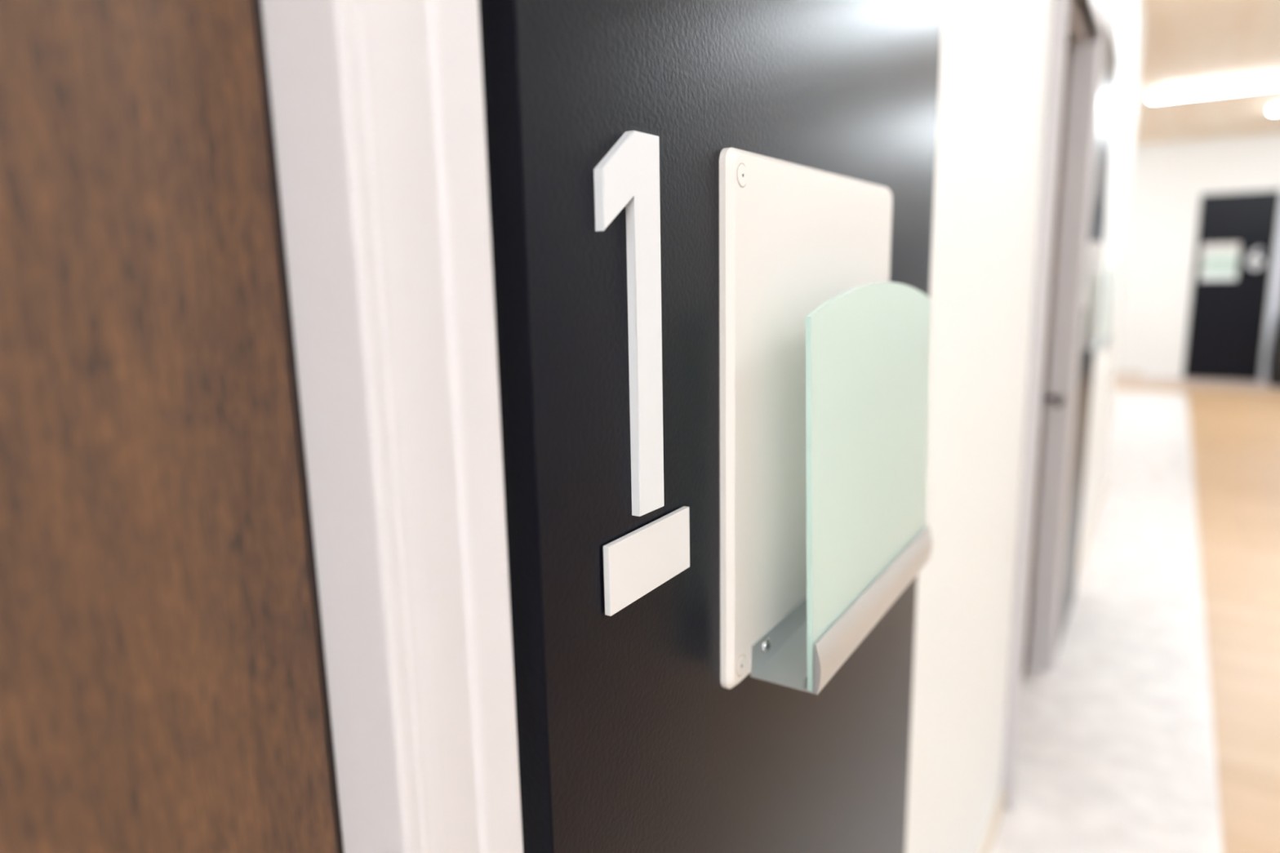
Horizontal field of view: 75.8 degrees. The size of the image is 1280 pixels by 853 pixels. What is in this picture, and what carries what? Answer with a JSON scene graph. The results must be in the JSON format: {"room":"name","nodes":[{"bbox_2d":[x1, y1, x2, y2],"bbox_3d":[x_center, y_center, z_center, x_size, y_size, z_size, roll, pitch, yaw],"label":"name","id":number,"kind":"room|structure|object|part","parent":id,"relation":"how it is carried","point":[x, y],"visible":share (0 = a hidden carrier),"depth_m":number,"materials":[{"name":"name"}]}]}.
{"room":"clinic corridor","nodes":[
{"label":"clinic corridor","id":0,"kind":"room"},
{"bbox_2d":[905,0,1145,852],"bbox_3d":[0.345,-0.233,1.212,0.160,3.000,10.450,6,13,32],"label":"wall","id":1,"kind":"structure","parent":0,"point":[994,56],"depth_m":1.61,"materials":[{"name":"white paint"}]},
{"bbox_2d":[0,0,343,852],"bbox_3d":[-0.404,0.394,0.052,0.040,2.210,0.915,6,13,32],"label":"door","id":2,"kind":"structure","parent":1,"relation":"in","point":[164,687],"depth_m":0.30,"materials":[{"name":"brown wood"}]},
{"bbox_2d":[261,0,523,852],"bbox_3d":[-0.386,0.365,0.033,0.104,2.287,1.052,6,13,32],"label":"door frame","id":3,"kind":"structure","parent":1,"relation":"attached to","point":[378,113],"depth_m":0.35,"materials":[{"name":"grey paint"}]},
{"bbox_2d":[478,0,942,852],"bbox_3d":[0.159,0.187,0.809,0.025,2.330,0.809,6,13,32],"label":"board","id":4,"kind":"object","parent":1,"relation":"attached to","point":[631,739],"visible":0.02,"depth_m":0.53,"materials":[{"name":"black paint"}]},
{"bbox_2d":[593,130,664,516],"bbox_3d":[-0.005,-0.056,0.484,0.006,0.227,0.059,6,13,32],"label":"number","id":5,"kind":"object","parent":4,"relation":"attached to","point":[628,175],"depth_m":0.49,"materials":[{"name":"white plastic"}]},
{"bbox_2d":[603,506,689,616],"bbox_3d":[0.006,0.083,0.523,0.006,0.043,0.096,6,13,32],"label":"name plaque","id":6,"kind":"object","parent":4,"relation":"attached to","point":[642,560],"visible":1,"depth_m":0.51,"materials":[{"name":"white plastic"}]},
{"bbox_2d":[719,147,932,694],"bbox_3d":[0.191,-0.022,0.740,0.069,0.404,0.386,6,13,32],"label":"sign holder","id":7,"kind":"object","parent":4,"relation":"attached to","point":[824,358],"visible":1,"depth_m":0.67,"materials":[{"name":"white plastic"}]},
{"bbox_2d":[750,524,932,694],"bbox_3d":[0.205,0.154,0.780,0.059,0.040,0.342,6,13,32],"label":"tray","id":8,"kind":"object","parent":7,"relation":"on","point":[784,651],"depth_m":0.69,"materials":[{"name":"silver metal"}]},
{"bbox_3d":[0.216,0.024,0.745,0.011,0.305,0.342,6,13,32],"label":"glass pane","id":9,"kind":"part","parent":7,"relation":"part of","materials":[{"name":"glass"}]},
{"bbox_2d":[979,789,1004,852],"bbox_3d":[0.707,1.139,1.834,0.012,0.060,1.145,6,13,32],"label":"baseboard","id":10,"kind":"structure","parent":1,"relation":"attached to","point":[989,837],"depth_m":2.18,"materials":[{"name":"beige"}]},
{"bbox_2d":[1022,33,1071,681],"bbox_3d":[1.224,-0.103,2.541,0.110,2.210,0.844,6,13,32],"label":"door","id":11,"kind":"structure","parent":1,"relation":"in","point":[1059,401],"depth_m":2.79,"materials":[{"name":"light grey paint"}]},
{"bbox_3d":[1.376,-0.086,2.738,0.062,0.024,0.125,6,13,32],"label":"handle","id":12,"kind":"part","parent":11,"relation":"part of","materials":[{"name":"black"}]},
{"bbox_2d":[1000,0,1105,811],"bbox_3d":[1.212,-0.136,2.541,0.169,2.287,0.984,6,13,32],"label":"door frame","id":13,"kind":"structure","parent":1,"relation":"attached to","point":[1083,21],"depth_m":2.73,"materials":[{"name":"light grey painted metal"}]},
{"bbox_3d":[0.966,-0.028,2.169,0.169,2.220,0.067,6,13,32],"label":"jamb casing","id":14,"kind":"part","parent":13,"relation":"part of","materials":[{"name":"grey paint"}]},
{"bbox_3d":[1.460,-0.179,2.926,0.169,2.220,0.067,6,13,32],"label":"jamb casing","id":15,"kind":"part","parent":13,"relation":"part of","materials":[{"name":"grey paint"}]},
{"bbox_3d":[1.190,-1.227,2.338,0.169,0.067,0.984,6,13,32],"label":"head casing","id":16,"kind":"part","parent":13,"relation":"part of","materials":[{"name":"grey paint"}]},
{"bbox_2d":[1056,8,1119,654],"bbox_3d":[1.766,-0.306,3.272,0.025,2.330,0.810,6,13,32],"label":"board","id":17,"kind":"object","parent":1,"relation":"attached to","point":[1110,57],"visible":0.62,"depth_m":3.25,"materials":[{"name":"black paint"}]},
{"bbox_2d":[1083,241,1091,307],"bbox_3d":[1.606,-0.545,2.953,0.006,0.229,0.147,6,13,32],"label":"number","id":18,"kind":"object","parent":17,"relation":"attached to","point":[1089,253],"depth_m":2.95,"materials":[{"name":"white plastic"}]},
{"bbox_2d":[1083,240,1112,350],"bbox_3d":[1.798,-0.514,3.201,0.069,0.404,0.386,6,13,32],"label":"sign holder","id":19,"kind":"object","parent":17,"relation":"attached to","point":[1096,246],"visible":1,"depth_m":3.15,"materials":[{"name":"white plastic"}]},
{"bbox_3d":[1.773,-0.517,3.217,0.010,0.404,0.386,6,13,32],"label":"plate","id":20,"kind":"part","parent":19,"relation":"part of","materials":[{"name":"white plastic"}]},
{"bbox_2d":[1087,333,1111,350],"bbox_3d":[1.811,-0.338,3.241,0.059,0.040,0.342,6,13,32],"label":"tray","id":21,"kind":"object","parent":19,"relation":"on","point":[1106,337],"depth_m":3.19,"materials":[{"name":"silver metal"}]},
{"bbox_3d":[1.823,-0.468,3.207,0.011,0.305,0.342,6,13,32],"label":"glass pane","id":22,"kind":"part","parent":19,"relation":"part of","materials":[{"name":"glass"}]},
{"bbox_2d":[1076,473,1107,577],"bbox_3d":[2.636,0.548,4.788,0.012,0.060,2.330,6,13,32],"label":"baseboard","id":23,"kind":"structure","parent":1,"relation":"attached to","point":[1083,548],"depth_m":4.65,"materials":[{"name":"beige"}]},
{"bbox_2d":[990,374,1279,852],"bbox_3d":[2.172,0.749,4.144,5.020,0.080,17.260,6,13,32],"label":"floor","id":24,"kind":"structure","parent":0,"point":[1154,727],"depth_m":3.19,"materials":[{"name":"carpet"}]},
{"bbox_2d":[1266,312,1279,387],"bbox_3d":[7.735,-0.927,9.840,0.330,0.900,0.330,6,13,32],"label":"waste bin","id":25,"kind":"object","parent":24,"relation":"on","point":[1273,361],"visible":1,"depth_m":9.83,"materials":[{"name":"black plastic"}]},
{"bbox_2d":[1115,133,1279,381],"bbox_3d":[6.739,-2.174,10.907,4.700,3.000,0.200,6,13,32],"label":"wall","id":26,"kind":"structure","parent":0,"point":[1169,180],"depth_m":10.67,"materials":[{"name":"white paint"}]},
{"bbox_2d":[1115,370,1142,376],"bbox_3d":[5.743,-0.805,11.701,2.400,0.060,0.014,6,13,32],"label":"baseboard","id":27,"kind":"structure","parent":26,"relation":"attached to","point":[1117,372],"depth_m":11.14,"materials":[{"name":"beige"}]},
{"bbox_2d":[1182,190,1279,381],"bbox_3d":[7.453,-1.751,10.389,0.800,2.330,0.025,6,13,32],"label":"board","id":28,"kind":"object","parent":26,"relation":"attached to","point":[1227,320],"visible":1,"depth_m":10.37,"materials":[{"name":"black paint"}]},
{"bbox_2d":[1198,243,1239,279],"bbox_3d":[7.301,-2.074,10.367,0.398,0.452,0.069,6,13,32],"label":"sign holder","id":29,"kind":"object","parent":28,"relation":"attached to","point":[1218,261],"visible":1,"depth_m":10.35,"materials":[{"name":"white plastic"}]},
{"bbox_2d":[1201,275,1235,279],"bbox_3d":[7.312,-1.873,10.395,0.353,0.045,0.059,6,13,32],"label":"tray","id":30,"kind":"object","parent":29,"relation":"on","point":[1203,277],"depth_m":10.37,"materials":[{"name":"silver metal"}]},
{"bbox_3d":[7.299,-2.018,10.353,0.352,0.342,0.011,6,13,32],"label":"glass pane","id":31,"kind":"part","parent":29,"relation":"part of","materials":[{"name":"glass"}]},
{"bbox_2d":[1247,247,1263,269],"bbox_3d":[7.631,-2.083,10.188,0.164,0.267,0.006,6,13,32],"label":"number","id":32,"kind":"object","parent":28,"relation":"attached to","point":[1251,257],"depth_m":10.19,"materials":[{"name":"white plastic"}]},
{"bbox_2d":[1261,226,1279,381],"bbox_3d":[8.265,-1.680,9.942,1.000,2.320,0.112,6,13,32],"label":"door frame","id":33,"kind":"structure","parent":26,"relation":"in","point":[1274,309],"depth_m":10.18,"materials":[{"name":"white"}]},
{"bbox_2d":[1134,0,1279,145],"bbox_3d":[2.109,-2.288,3.578,5.020,0.100,17.260,6,13,32],"label":"ceiling","id":34,"kind":"structure","parent":0,"point":[1186,42],"depth_m":6.42,"materials":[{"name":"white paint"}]},
{"bbox_2d":[1149,75,1279,100],"bbox_3d":[5.512,-2.869,6.762,2.260,0.065,0.090,6,13,32],"label":"ceiling lamp","id":35,"kind":"object","parent":34,"relation":"attached to","point":[1273,81],"visible":1,"depth_m":7.07,"materials":[{"name":"grey paint"}]},
{"bbox_2d":[1270,102,1279,111],"bbox_3d":[6.738,-3.078,7.748,1.280,0.065,0.090,6,13,32],"label":"ceiling lamp","id":36,"kind":"object","parent":34,"relation":"attached to","point":[1273,107],"visible":1,"depth_m":8.04,"materials":[{"name":"grey paint"}]},
{"bbox_2d":[1271,107,1279,111],"bbox_3d":[6.739,-3.056,7.752,1.260,0.020,0.080,6,13,32],"label":"diffuser","id":37,"kind":"object","parent":36,"relation":"attached to","point":[1273,109],"depth_m":8.04,"materials":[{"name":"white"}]}
]}

